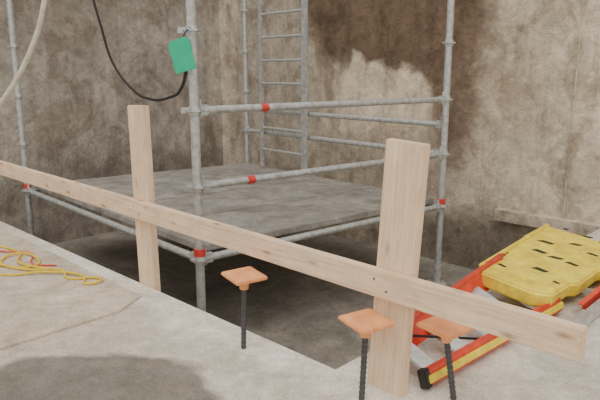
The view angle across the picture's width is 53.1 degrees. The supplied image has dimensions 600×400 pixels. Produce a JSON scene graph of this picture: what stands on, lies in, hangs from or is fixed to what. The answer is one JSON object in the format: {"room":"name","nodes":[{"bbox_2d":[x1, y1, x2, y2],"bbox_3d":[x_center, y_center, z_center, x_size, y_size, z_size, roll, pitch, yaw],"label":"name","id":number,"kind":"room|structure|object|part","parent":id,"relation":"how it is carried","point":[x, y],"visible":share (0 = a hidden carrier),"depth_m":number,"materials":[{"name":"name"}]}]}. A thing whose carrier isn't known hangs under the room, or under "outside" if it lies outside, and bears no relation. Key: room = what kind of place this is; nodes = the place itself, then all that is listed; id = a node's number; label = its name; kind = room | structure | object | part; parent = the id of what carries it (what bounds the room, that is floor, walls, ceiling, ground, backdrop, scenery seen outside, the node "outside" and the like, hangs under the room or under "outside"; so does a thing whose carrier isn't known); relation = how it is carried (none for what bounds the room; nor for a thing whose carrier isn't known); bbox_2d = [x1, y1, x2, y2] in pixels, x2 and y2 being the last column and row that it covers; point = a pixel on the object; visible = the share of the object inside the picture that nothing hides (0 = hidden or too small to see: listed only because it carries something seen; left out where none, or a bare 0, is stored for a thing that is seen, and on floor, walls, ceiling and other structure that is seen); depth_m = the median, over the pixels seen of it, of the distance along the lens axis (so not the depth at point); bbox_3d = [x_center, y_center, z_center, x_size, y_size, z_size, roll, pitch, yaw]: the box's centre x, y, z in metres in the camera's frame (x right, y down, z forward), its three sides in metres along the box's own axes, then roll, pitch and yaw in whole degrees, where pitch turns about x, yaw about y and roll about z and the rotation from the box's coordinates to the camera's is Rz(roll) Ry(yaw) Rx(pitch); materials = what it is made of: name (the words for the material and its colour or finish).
{"room":"construction site","nodes":[
{"label":"construction site","id":0,"kind":"room"},
{"bbox_2d":[0,0,46,107],"bbox_3d":[-2.244,-0.407,3.127,2.116,2.107,0.066,1,12,3],"label":"hose","id":1,"kind":"object","parent":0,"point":[33,43],"visible":1,"depth_m":3.00,"materials":[{"name":"rubber"}]},
{"bbox_2d":[0,0,223,243],"bbox_3d":[-4.097,-1.291,5.882,0.300,4.520,8.200,11,16,43],"label":"wall","id":2,"kind":"structure","parent":0,"point":[75,102],"depth_m":7.36,"materials":[{"name":"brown concrete"}]},
{"bbox_2d":[53,227,473,369],"bbox_3d":[-0.491,0.895,5.984,5.380,0.200,3.700,11,16,43],"label":"floor","id":3,"kind":"structure","parent":0,"point":[299,312],"depth_m":5.68,"materials":[{"name":"concrete"}]},
{"bbox_2d":[6,0,455,311],"bbox_3d":[-0.797,-1.225,5.812,2.934,4.020,3.602,-10,16,-40],"label":"scaffold tower","id":4,"kind":"object","parent":3,"relation":"on","point":[272,202],"visible":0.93,"depth_m":5.41,"materials":[{"name":"metal"}]},
{"bbox_2d":[92,0,187,100],"bbox_3d":[-1.232,-1.368,4.881,0.365,1.159,2.455,-7,14,-31],"label":"cable","id":5,"kind":"object","parent":4,"relation":"attached to","point":[94,3],"visible":1,"depth_m":5.74,"materials":[{"name":"rubber"}]},
{"bbox_2d":[168,29,195,73],"bbox_3d":[-0.718,-0.925,3.723,0.182,0.284,0.077,3,12,16],"label":"tag","id":6,"kind":"object","parent":4,"relation":"attached to","point":[180,49],"visible":1,"depth_m":3.69,"materials":[{"name":"plastic"}]},
{"bbox_2d":[258,0,307,168],"bbox_3d":[-0.209,-1.911,6.981,0.032,3.165,0.883,-10,16,-40],"label":"access ladder","id":7,"kind":"object","parent":4,"relation":"on","point":[304,3],"visible":0.79,"depth_m":6.96,"materials":[{"name":"metal"}]},
{"bbox_3d":[1.335,0.812,5.847,0.160,0.020,0.160,0,12,0],"label":"plate","id":8,"kind":"part","parent":4,"relation":"part of","materials":[{"name":"metal"}]},
{"bbox_2d":[0,221,599,399],"bbox_3d":[-0.356,1.221,2.723,10.100,0.920,8.200,11,16,43],"label":"ground","id":9,"kind":"structure","parent":0,"point":[161,346],"depth_m":2.72,"materials":[{"name":"concrete"}]},
{"bbox_2d":[0,228,140,350],"bbox_3d":[-2.748,0.414,4.273,3.920,0.014,1.500,11,16,43],"label":"sheet","id":10,"kind":"object","parent":9,"relation":"on","point":[34,306],"visible":1,"depth_m":3.49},
{"bbox_2d":[0,250,56,265],"bbox_3d":[-2.020,0.387,4.317,0.914,0.020,0.117,9,15,37],"label":"cable","id":11,"kind":"object","parent":10,"relation":"on","point":[0,250],"visible":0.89,"depth_m":4.16,"materials":[{"name":"red plastic"}]},
{"bbox_2d":[0,246,102,284],"bbox_3d":[-1.867,0.445,4.029,1.374,0.028,0.366,9,15,36],"label":"rope","id":12,"kind":"object","parent":10,"relation":"on","point":[35,268],"visible":1,"depth_m":3.95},
{"bbox_2d":[221,266,267,348],"bbox_3d":[-0.262,0.525,2.851,0.163,0.388,0.163,-8,14,-34],"label":"capped rebar","id":13,"kind":"object","parent":9,"relation":"on","point":[241,277],"visible":1,"depth_m":2.81,"materials":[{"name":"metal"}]},
{"bbox_2d":[239,284,248,289],"bbox_3d":[-0.263,0.391,2.823,0.052,0.055,0.052,2,12,0],"label":"socket","id":14,"kind":"object","parent":13,"relation":"attached to","point":[243,287],"depth_m":2.81,"materials":[{"name":"orange plastic"}]},
{"bbox_3d":[-0.262,0.358,2.816,0.163,0.041,0.163,-8,17,-34],"label":"cap plate","id":15,"kind":"part","parent":13,"relation":"part of","materials":[{"name":"orange plastic"}]},
{"bbox_2d":[0,105,587,396],"bbox_3d":[-1.043,0.195,3.757,5.411,1.567,0.093,11,16,43],"label":"guardrail","id":16,"kind":"object","parent":9,"relation":"on","point":[397,290],"visible":0.88,"depth_m":2.42,"materials":[{"name":"brown wood"}]},
{"bbox_3d":[-0.946,0.206,3.697,0.175,1.560,0.045,10,15,43],"label":"post","id":17,"kind":"part","parent":16,"relation":"part of","materials":[{"name":"brown wood"}]},
{"bbox_3d":[0.378,0.503,2.454,0.175,1.497,0.045,16,19,42],"label":"post","id":18,"kind":"part","parent":16,"relation":"part of","materials":[{"name":"brown wood"}]},
{"bbox_2d":[338,308,394,399],"bbox_3d":[0.262,0.634,2.404,0.163,0.360,0.163,-7,14,-31],"label":"capped rebar","id":19,"kind":"object","parent":9,"relation":"on","point":[365,322],"visible":1,"depth_m":2.37,"materials":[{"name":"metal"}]},
{"bbox_2d":[360,333,370,337],"bbox_3d":[0.261,0.514,2.378,0.052,0.055,0.052,2,11,0],"label":"socket","id":20,"kind":"object","parent":19,"relation":"attached to","point":[367,335],"depth_m":2.36,"materials":[{"name":"orange plastic"}]},
{"bbox_3d":[0.262,0.481,2.372,0.163,0.041,0.163,-7,17,-31],"label":"cap plate","id":21,"kind":"part","parent":19,"relation":"part of","materials":[{"name":"orange plastic"}]},
{"bbox_2d":[416,316,473,399],"bbox_3d":[0.575,0.646,2.407,0.163,0.339,0.163,-10,16,-39],"label":"capped rebar","id":22,"kind":"object","parent":9,"relation":"on","point":[447,330],"visible":0.91,"depth_m":2.36,"materials":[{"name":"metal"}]},
{"bbox_3d":[0.575,0.502,2.377,0.163,0.041,0.163,-10,18,-39],"label":"cap plate","id":23,"kind":"part","parent":22,"relation":"part of","materials":[{"name":"orange plastic"}]},
{"bbox_2d":[441,338,451,343],"bbox_3d":[0.581,0.535,2.383,0.052,0.055,0.052,-9,12,2],"label":"socket","id":24,"kind":"object","parent":22,"relation":"attached to","point":[444,341],"depth_m":2.37,"materials":[{"name":"orange plastic"}]},
{"bbox_2d":[410,223,599,388],"bbox_3d":[1.337,0.501,3.324,0.734,0.237,2.389,9,15,37],"label":"barrier","id":25,"kind":"object","parent":9,"relation":"on","point":[547,265],"visible":0.84,"depth_m":3.35,"materials":[{"name":"plastic"}]},
{"bbox_3d":[0.824,0.520,3.158,0.035,0.130,1.272,-12,4,42],"label":"rail","id":26,"kind":"part","parent":25,"relation":"part of","materials":[{"name":"red plastic"}]},
{"bbox_3d":[0.971,0.656,2.900,1.210,0.070,0.030,-11,0,-41],"label":"rail","id":27,"kind":"part","parent":25,"relation":"part of","materials":[{"name":"red plastic"}]},
{"bbox_3d":[1.421,0.280,3.910,0.025,0.020,1.201,10,16,38],"label":"head rail","id":28,"kind":"part","parent":25,"relation":"part of","materials":[{"name":"yellow plastic"}]},
{"bbox_3d":[1.811,0.519,3.547,0.030,0.070,0.901,11,17,42],"label":"rail red","id":29,"kind":"part","parent":25,"relation":"part of","materials":[{"name":"red plastic"}]},
{"bbox_3d":[1.834,0.539,3.477,0.030,0.070,0.982,12,18,43],"label":"rail","id":30,"kind":"part","parent":25,"relation":"part of","materials":[{"name":"metal"}]},
{"bbox_2d":[219,0,599,269],"bbox_3d":[2.488,-1.197,5.441,10.400,4.520,0.300,11,16,43],"label":"wall","id":31,"kind":"structure","parent":0,"point":[514,62],"depth_m":6.23,"materials":[{"name":"concrete"}]},
{"bbox_2d":[494,208,599,235],"bbox_3d":[3.986,0.545,4.048,5.650,0.110,0.101,11,16,43],"label":"trim","id":32,"kind":"structure","parent":31,"relation":"attached to","point":[577,227],"depth_m":5.61,"materials":[{"name":"concrete"}]},
{"bbox_2d":[562,0,583,217],"bbox_3d":[2.439,-1.603,5.184,0.012,3.620,0.020,11,16,43],"label":"trim","id":33,"kind":"structure","parent":31,"relation":"attached to","point":[582,0],"depth_m":5.34,"materials":[{"name":"concrete"}]}
]}

